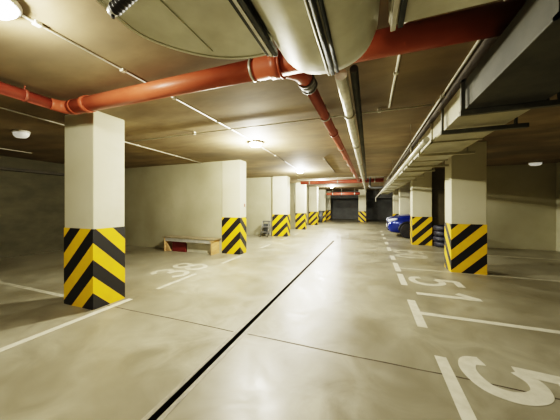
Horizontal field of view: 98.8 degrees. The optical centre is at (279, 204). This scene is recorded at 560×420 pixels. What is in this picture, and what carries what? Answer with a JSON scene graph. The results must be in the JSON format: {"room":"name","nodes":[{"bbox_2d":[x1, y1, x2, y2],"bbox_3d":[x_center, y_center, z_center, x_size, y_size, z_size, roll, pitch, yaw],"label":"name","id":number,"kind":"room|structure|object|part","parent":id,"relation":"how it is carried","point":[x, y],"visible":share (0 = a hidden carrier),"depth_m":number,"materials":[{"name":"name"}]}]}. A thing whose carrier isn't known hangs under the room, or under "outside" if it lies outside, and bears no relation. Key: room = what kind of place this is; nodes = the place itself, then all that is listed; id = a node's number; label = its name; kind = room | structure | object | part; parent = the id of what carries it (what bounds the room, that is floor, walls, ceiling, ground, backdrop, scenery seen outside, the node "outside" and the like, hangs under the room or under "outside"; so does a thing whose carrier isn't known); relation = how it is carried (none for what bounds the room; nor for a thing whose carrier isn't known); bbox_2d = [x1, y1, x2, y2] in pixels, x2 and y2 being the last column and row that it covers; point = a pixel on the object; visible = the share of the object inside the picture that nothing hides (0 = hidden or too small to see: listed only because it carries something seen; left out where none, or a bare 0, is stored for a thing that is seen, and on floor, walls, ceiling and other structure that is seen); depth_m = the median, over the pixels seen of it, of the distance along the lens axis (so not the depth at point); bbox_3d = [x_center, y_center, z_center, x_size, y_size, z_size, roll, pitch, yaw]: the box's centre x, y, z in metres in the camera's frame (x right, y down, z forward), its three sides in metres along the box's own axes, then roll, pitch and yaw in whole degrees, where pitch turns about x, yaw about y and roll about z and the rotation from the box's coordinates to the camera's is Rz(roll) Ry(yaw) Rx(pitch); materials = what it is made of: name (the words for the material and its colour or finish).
{"room":"parking garage","nodes":[
{"label":"parking garage","id":0,"kind":"room"},
{"bbox_2d":[0,156,64,258],"bbox_3d":[-5.132,0.065,13.940,0.200,2.870,30.500,0,0,21],"label":"wall","id":1,"kind":"structure","parent":0,"point":[32,205],"depth_m":7.25,"materials":[{"name":"beige paint"}]},
{"bbox_2d":[0,167,64,175],"bbox_3d":[-8.507,-1.010,4.456,0.140,0.080,10.370,0,0,21],"label":"trim","id":2,"kind":"structure","parent":1,"relation":"attached to","point":[1,168],"depth_m":7.16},
{"bbox_2d":[124,161,221,252],"bbox_3d":[-4.241,0.065,8.519,5.275,2.870,0.225,0,0,21],"label":"wall partition","id":3,"kind":"structure","parent":0,"point":[179,199],"depth_m":8.21,"materials":[{"name":"beige paint"}]},
{"bbox_2d":[246,177,272,235],"bbox_3d":[-2.729,0.065,12.702,5.170,2.870,0.170,0,0,21],"label":"wall partition","id":4,"kind":"structure","parent":0,"point":[259,191],"depth_m":11.99,"materials":[{"name":"beige paint"}]},
{"bbox_2d":[0,219,559,419],"bbox_3d":[2.124,1.579,11.218,15.300,0.163,30.500,0,0,21],"label":"floor","id":5,"kind":"structure","parent":0,"point":[378,327],"depth_m":2.78,"materials":[{"name":"concrete"}]},
{"bbox_2d":[64,111,124,309],"bbox_3d":[-2.894,0.066,3.760,0.668,2.869,0.478,0,0,21],"label":"concrete pillar","id":6,"kind":"structure","parent":5,"relation":"on","point":[94,230],"depth_m":3.57,"materials":[{"name":"paint"}]},
{"bbox_2d":[172,241,186,251],"bbox_3d":[-3.203,1.335,7.834,0.540,0.330,0.260,0,0,21],"label":"storage box","id":7,"kind":"object","parent":5,"relation":"on","point":[176,246],"visible":0.54,"depth_m":7.70,"materials":[{"name":"red plastic"}]},
{"bbox_2d":[162,235,220,254],"bbox_3d":[-2.837,1.262,7.643,2.000,0.475,0.410,0,0,21],"label":"bench","id":8,"kind":"object","parent":5,"relation":"on","point":[214,242],"visible":0.94,"depth_m":7.46,"materials":[{"name":"brown wood"}]},
{"bbox_3d":[-3.679,1.278,7.961,0.030,0.444,0.395,0,0,21],"label":"panel","id":9,"kind":"part","parent":8,"relation":"part of","materials":[{"name":"brown wood"}]},
{"bbox_3d":[-2.888,1.111,7.478,1.780,0.109,0.025,0,0,21],"label":"rail","id":10,"kind":"part","parent":8,"relation":"part of","materials":[{"name":"beige wood"}]},
{"bbox_3d":[-1.980,1.278,7.324,0.030,0.444,0.395,0,0,21],"label":"panel","id":11,"kind":"part","parent":8,"relation":"part of","materials":[{"name":"beige wood"}]},
{"bbox_2d":[186,242,210,253],"bbox_3d":[-2.473,1.337,7.573,0.990,0.325,0.265,0,0,21],"label":"storage box","id":12,"kind":"object","parent":5,"relation":"on","point":[191,247],"visible":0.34,"depth_m":7.45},
{"bbox_2d":[222,160,245,254],"bbox_3d":[-1.436,0.066,7.534,0.648,2.869,0.388,0,0,21],"label":"concrete pillar","id":13,"kind":"structure","parent":5,"relation":"on","point":[233,171],"depth_m":7.36,"materials":[{"name":"paint"}]},
{"bbox_2d":[141,241,334,419],"bbox_3d":[0.203,1.576,4.596,0.144,0.158,11.750,0,0,21],"label":"channel","id":14,"kind":"object","parent":5,"relation":"in","point":[166,405],"visible":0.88,"depth_m":2.35,"materials":[{"name":"metal"}]},
{"bbox_2d":[260,221,271,236],"bbox_3d":[-0.676,1.129,11.496,0.388,0.742,0.534,0,0,21],"label":"step stool","id":15,"kind":"object","parent":5,"relation":"on","point":[266,227],"visible":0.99,"depth_m":11.50,"materials":[{"name":"grey paint"}]},
{"bbox_3d":[-0.649,1.150,11.569,0.320,0.500,0.010,0,0,21],"label":"panel","id":16,"kind":"part","parent":15,"relation":"part of","materials":[{"name":"grey plastic"}]},
{"bbox_2d":[272,176,289,236],"bbox_3d":[0.065,0.066,11.708,0.748,2.869,0.478,0,0,21],"label":"concrete pillar","id":17,"kind":"structure","parent":5,"relation":"on","point":[281,184],"depth_m":11.49,"materials":[{"name":"paint"}]},
{"bbox_2d":[295,183,306,229],"bbox_3d":[1.304,0.066,14.869,0.608,2.869,0.368,0,0,21],"label":"concrete pillar","id":18,"kind":"structure","parent":5,"relation":"on","point":[300,215],"depth_m":14.71,"materials":[{"name":"paint"}]},
{"bbox_2d":[309,187,317,224],"bbox_3d":[2.552,0.066,18.198,0.628,2.869,0.478,0,0,21],"label":"concrete pillar","id":19,"kind":"structure","parent":5,"relation":"on","point":[313,191],"depth_m":17.99,"materials":[{"name":"paint"}]},
{"bbox_2d":[318,211,323,221],"bbox_3d":[3.497,0.999,20.946,0.520,0.998,0.540,0,0,21],"label":"waste bin","id":20,"kind":"object","parent":5,"relation":"on","point":[320,213],"visible":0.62,"depth_m":20.74,"materials":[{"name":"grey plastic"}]},
{"bbox_2d":[319,190,325,221],"bbox_3d":[3.808,0.066,21.518,0.628,2.869,0.478,0,0,21],"label":"concrete pillar","id":21,"kind":"structure","parent":5,"relation":"on","point":[322,193],"depth_m":21.25,"materials":[{"name":"paint"}]},
{"bbox_2d":[326,191,330,219],"bbox_3d":[4.792,0.066,24.086,0.628,2.869,0.478,0,0,21],"label":"concrete pillar","id":22,"kind":"structure","parent":5,"relation":"on","point":[328,197],"depth_m":23.83,"materials":[{"name":"paint"}]},
{"bbox_2d":[358,189,365,221],"bbox_3d":[7.319,0.066,21.339,0.628,2.869,0.508,0,0,21],"label":"concrete pillar","id":23,"kind":"structure","parent":5,"relation":"on","point":[362,197],"depth_m":21.09,"materials":[{"name":"paint"}]},
{"bbox_2d":[393,188,398,215],"bbox_3d":[8.147,0.066,16.543,0.648,2.869,0.508,0,0,21],"label":"concrete pillar","id":24,"kind":"structure","parent":5,"relation":"on","point":[396,193],"depth_m":16.35,"materials":[{"name":"paint"}]},
{"bbox_2d":[386,214,409,237],"bbox_3d":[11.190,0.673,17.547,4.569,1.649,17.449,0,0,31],"label":"parked car","id":25,"kind":"object","parent":5,"relation":"on","point":[400,224],"visible":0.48,"depth_m":10.94,"materials":[{"name":"blue paint"}]},
{"bbox_2d":[399,182,409,214],"bbox_3d":[6.813,0.066,12.985,0.648,2.869,0.508,0,0,21],"label":"concrete pillar","id":26,"kind":"structure","parent":5,"relation":"on","point":[404,192],"depth_m":12.79,"materials":[{"name":"paint"}]},
{"bbox_2d":[410,168,431,245],"bbox_3d":[5.391,0.066,9.192,0.648,2.869,0.508,0,0,21],"label":"concrete pillar","id":27,"kind":"structure","parent":5,"relation":"on","point":[421,189],"depth_m":8.96,"materials":[{"name":"paint"}]},
{"bbox_2d":[434,241,444,247],"bbox_3d":[5.896,1.404,8.618,0.644,0.190,0.644,0,0,21],"label":"tyre","id":28,"kind":"object","parent":5,"relation":"on","point":[437,244],"visible":0.39,"depth_m":8.46,"materials":[{"name":"rubber"}]},
{"bbox_2d":[433,235,444,241],"bbox_3d":[5.873,1.212,8.627,0.644,0.190,0.644,0,0,21],"label":"tyre","id":29,"kind":"object","parent":28,"relation":"on","point":[435,238],"visible":0.44,"depth_m":8.47,"materials":[{"name":"rubber"}]},
{"bbox_2d":[433,231,444,236],"bbox_3d":[5.894,1.020,8.619,0.644,0.190,0.644,0,0,21],"label":"tyre","id":30,"kind":"object","parent":29,"relation":"on","point":[436,233],"visible":0.44,"depth_m":8.46,"materials":[{"name":"rubber"}]},
{"bbox_2d":[433,225,444,230],"bbox_3d":[5.883,0.828,8.624,0.644,0.190,0.644,0,0,21],"label":"tyre","id":31,"kind":"object","parent":30,"relation":"on","point":[435,227],"visible":0.54,"depth_m":8.49,"materials":[{"name":"rubber"}]},
{"bbox_2d":[445,141,486,274],"bbox_3d":[4.212,0.066,5.480,0.648,2.869,0.508,0,0,21],"label":"concrete pillar","id":32,"kind":"structure","parent":5,"relation":"on","point":[466,174],"depth_m":5.25,"materials":[{"name":"paint"}]},
{"bbox_2d":[0,0,559,191],"bbox_3d":[2.124,-1.420,11.218,15.300,0.100,30.500,0,0,21],"label":"ceiling","id":33,"kind":"structure","parent":0,"point":[35,58],"depth_m":3.41,"materials":[{"name":"concrete"}]},
{"bbox_2d":[0,0,22,19],"bbox_3d":[-1.901,-1.317,1.567,0.300,0.105,0.300,0,0,21],"label":"ceiling lamp","id":34,"kind":"object","parent":33,"relation":"attached to","point":[9,9],"visible":1,"depth_m":1.60,"materials":[{"name":"white plastic"}]},
{"bbox_2d":[12,130,30,137],"bbox_3d":[-4.834,-1.311,4.483,0.340,0.118,0.220,0,0,21],"label":"lamp","id":35,"kind":"object","parent":33,"relation":"attached to","point":[17,133],"visible":1,"depth_m":4.41,"materials":[{"name":"white plastic"}]},
{"bbox_2d":[0,107,200,162],"bbox_3d":[-3.325,-1.355,5.204,0.046,0.027,5.420,0,0,17],"label":"cable conduit","id":36,"kind":"object","parent":33,"relation":"attached to","point":[0,107],"visible":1,"depth_m":3.96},
{"bbox_2d":[22,14,252,140],"bbox_3d":[-2.050,-1.355,1.169,0.044,0.027,8.350,0,0,21],"label":"cable conduit","id":37,"kind":"object","parent":33,"relation":"attached to","point":[35,22],"visible":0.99,"depth_m":2.19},
{"bbox_2d":[96,0,277,58],"bbox_3d":[-1.138,-1.148,-0.528,0.684,0.440,4.612,0,0,21],"label":"duct","id":38,"kind":"object","parent":33,"relation":"hanging from","point":[218,29],"visible":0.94,"depth_m":1.29,"materials":[{"name":"metal"}]},
{"bbox_2d":[107,0,136,18],"bbox_3d":[-0.601,-0.913,1.009,0.445,0.087,0.056,0,0,32],"label":"hose","id":39,"kind":"object","parent":38,"relation":"hanging from","point":[115,8],"visible":1,"depth_m":1.08,"materials":[{"name":"black rubber"}]},
{"bbox_2d":[249,140,261,146],"bbox_3d":[-0.531,-1.317,5.219,0.300,0.105,0.300,0,0,21],"label":"ceiling lamp","id":40,"kind":"object","parent":33,"relation":"attached to","point":[255,143],"visible":1,"depth_m":5.12,"materials":[{"name":"white plastic"}]},
{"bbox_2d":[250,142,260,146],"bbox_3d":[-0.531,-1.300,5.219,0.256,0.070,0.256,0,0,21],"label":"diffuser","id":41,"kind":"object","parent":40,"relation":"attached to","point":[254,144],"depth_m":5.14,"materials":[{"name":"white plastic"}]},
{"bbox_2d":[0,0,524,181],"bbox_3d":[0.149,-1.235,4.632,4.713,0.266,16.581,0,0,21],"label":"drain pipe","id":42,"kind":"object","parent":33,"relation":"attached to","point":[490,20],"visible":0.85,"depth_m":2.11,"materials":[{"name":"orange plastic"}]},
{"bbox_2d":[76,95,95,112],"bbox_3d":[-2.386,-1.250,2.978,0.080,0.200,0.200,0,0,21],"label":"socket","id":43,"kind":"object","parent":42,"relation":"attached to","point":[79,102],"depth_m":2.91,"materials":[{"name":"orange plastic"}]},
{"bbox_2d":[267,49,285,79],"bbox_3d":[-0.025,-1.218,2.092,0.104,0.232,0.232,0,0,21],"label":"socket","id":44,"kind":"object","parent":42,"relation":"attached to","point":[275,71],"depth_m":2.01,"materials":[{"name":"orange plastic"}]},
{"bbox_2d":[260,146,297,169],"bbox_3d":[0.118,-1.355,7.378,0.046,0.027,4.207,0,0,17],"label":"cable conduit","id":45,"kind":"object","parent":33,"relation":"attached to","point":[260,146],"visible":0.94,"depth_m":6.62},
{"bbox_2d":[129,104,433,141],"bbox_3d":[-0.569,-1.343,4.122,5.541,0.051,0.044,0,0,20],"label":"cable conduit","id":46,"kind":"object","parent":33,"relation":"attached to","point":[379,109],"visible":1,"depth_m":3.88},
{"bbox_2d":[250,0,379,75],"bbox_3d":[-0.593,-1.100,-0.840,0.620,0.537,5.210,0,0,21],"label":"duct","id":47,"kind":"object","parent":33,"relation":"hanging from","point":[316,37],"visible":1,"depth_m":1.21,"materials":[{"name":"metal"}]},
{"bbox_3d":[-0.396,-0.843,-0.348,0.012,0.010,4.070,0,0,21],"label":"seam rail","id":48,"kind":"part","parent":47,"relation":"part of","materials":[{"name":"metal"}]},
{"bbox_3d":[-0.373,-0.841,-0.362,0.028,0.020,4.060,0,0,21],"label":"seam rail","id":49,"kind":"part","parent":47,"relation":"part of","materials":[{"name":"silver metal"}]},
{"bbox_3d":[-0.345,-0.848,-0.372,0.022,0.016,4.060,0,0,21],"label":"seam rail","id":50,"kind":"part","parent":47,"relation":"part of","materials":[{"name":"silver metal"}]},
{"bbox_2d":[297,176,383,179],"bbox_3d":[2.879,-1.344,11.950,4.200,0.056,0.044,0,0,21],"label":"cable conduit","id":51,"kind":"object","parent":33,"relation":"attached to","point":[375,176],"visible":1,"depth_m":11.83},
{"bbox_2d":[300,178,383,184],"bbox_3d":[3.134,-1.243,12.602,4.220,0.250,0.224,0,0,21],"label":"pipe","id":52,"kind":"object","parent":33,"relation":"attached to","point":[374,180],"visible":1,"depth_m":12.54,"materials":[{"name":"red metal"}]},
{"bbox_2d":[326,192,359,194],"bbox_3d":[5.150,-1.083,19.642,2.650,0.570,0.244,0,0,21],"label":"pipe","id":53,"kind":"object","parent":33,"relation":"hanging from","point":[332,193],"visible":1,"depth_m":19.50,"materials":[{"name":"red metal"}]},
{"bbox_2d":[335,69,366,191],"bbox_3d":[3.559,-1.170,10.221,0.128,0.397,17.502,0,0,20],"label":"pipe","id":54,"kind":"object","parent":33,"relation":"hanging from","point":[341,78],"visible":0.99,"depth_m":2.71,"materials":[{"name":"metal"}]},
{"bbox_2d":[350,65,366,180],"bbox_3d":[2.251,-1.227,6.408,0.068,0.282,9.420,0,0,20],"label":"cable conduit","id":55,"kind":"object","parent":33,"relation":"hanging from","point":[354,74],"visible":1,"depth_m":2.66,"materials":[{"name":"metal"}]},
{"bbox_2d":[369,177,382,188],"bbox_3d":[4.643,-1.068,11.609,0.659,0.567,0.100,0,0,21],"label":"pipe","id":56,"kind":"object","parent":33,"relation":"attached to","point":[380,187],"visible":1,"depth_m":11.63,"materials":[{"name":"grey plastic"}]},
{"bbox_2d":[388,22,407,107],"bbox_3d":[0.701,-1.356,1.157,0.044,0.027,4.660,0,0,21],"label":"cable conduit","id":57,"kind":"object","parent":33,"relation":"attached to","point":[396,71],"visible":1,"depth_m":2.50,"materials":[{"name":"white plastic"}]},
{"bbox_2d":[375,137,429,201],"bbox_3d":[4.477,-0.809,10.355,0.134,1.118,15.739,0,0,20],"label":"pipe","id":58,"kind":"object","parent":33,"relation":"hanging from","point":[425,140],"visible":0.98,"depth_m":4.14,"materials":[{"name":"metal"}]},
{"bbox_2d":[389,0,496,31],"bbox_3d":[0.122,-1.209,-0.793,0.575,0.318,4.600,0,0,21],"label":"duct","id":59,"kind":"object","parent":33,"relation":"hanging from","point":[400,11],"visible":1,"depth_m":1.31,"materials":[{"name":"metal"}]},
{"bbox_2d":[386,0,505,179],"bbox_3d":[3.070,-1.356,5.791,0.050,0.027,15.000,0,0,21],"label":"cable conduit","id":60,"kind":"object","parent":33,"relation":"attached to","point":[478,41],"visible":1,"depth_m":2.76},
{"bbox_2d":[381,0,559,193],"bbox_3d":[4.229,-1.052,8.293,0.705,0.633,20.500,0,0,21],"label":"duct","id":61,"kind":"object","parent":33,"relation":"hanging from","point":[510,74],"visible":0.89,"depth_m":1.80,"materials":[{"name":"silver metal"}]},
{"bbox_2d":[528,161,542,165],"bbox_3d":[8.164,-1.311,7.672,0.340,0.118,0.220,0,0,21],"label":"lamp","id":62,"kind":"object","parent":33,"relation":"attached to","point":[539,162],"visible":1,"depth_m":7.62,"materials":[{"name":"white plastic"}]},
{"bbox_2d":[529,162,541,165],"bbox_3d":[8.164,-1.297,7.672,0.320,0.090,0.200,0,0,21],"label":"diffuser","id":63,"kind":"object","parent":62,"relation":"attached to","point":[530,163],"depth_m":7.62,"materials":[{"name":"white plastic"}]},
{"bbox_2d":[290,183,294,228],"bbox_3d":[-1.475,0.065,16.045,5.170,2.870,0.170,0,0,21],"label":"wall partition","id":64,"kind":"structure","parent":0,"point":[292,185],"depth_m":15.11,"materials":[{"name":"beige paint"}]},
{"bbox_2d":[295,187,308,224],"bbox_3d":[-0.218,0.065,19.397,5.170,2.870,0.170,0,0,21],"label":"wall partition","id":65,"kind":"structure","parent":0,"point":[307,188],"depth_m":18.46,"materials":[{"name":"beige paint"}]},
{"bbox_2d":[318,198,392,219],"bbox_3d":[7.514,0.065,25.591,15.300,2.870,0.200,0,0,21],"label":"wall","id":66,"kind":"structure","parent":0,"point":[382,208],"depth_m":25.21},
{"bbox_2d":[318,191,392,198],"bbox_3d":[6.926,-1.010,24.023,15.300,0.720,0.350,0,0,21],"label":"trim","id":67,"kind":"structure","parent":66,"relation":"attached to","point":[369,194],"depth_m":23.29,"materials":[{"name":"metal"}]},
{"bbox_2d":[432,168,444,188],"bbox_3d":[6.051,-0.995,9.094,0.655,0.750,0.160,0,0,21],"label":"lintel","id":68,"kind":"object","parent":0,"point":[438,176],"visible":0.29,"depth_m":9.04,"materials":[{"name":"black"}]},
{"bbox_2d":[487,163,555,250],"bbox_3d":[7.708,0.065,8.451,2.900,2.870,0.200,0,0,21],"label":"wall","id":69,"kind":"structure","parent":0,"point":[521,199],"depth_m":8.16,"materials":[{"name":"beige paint"}]},
{"bbox_2d":[432,189,444,243],"bbox_3d":[6.035,0.443,9.058,0.640,2.105,0.100,0,0,21],"label":"door","id":70,"kind":"structure","parent":69,"relation":"in","point":[438,195],"depth_m":9.07,"materials":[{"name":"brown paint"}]},
{"bbox_2d":[556,162,559,251],"bbox_3d":[9.381,0.065,8.497,0.200,2.870,30.500,0,0,21],"label":"wall","id":71,"kind":"structure","parent":0,"point":[557,164],"depth_m":7.75,"materials":[{"name":"beige paint"}]}
]}

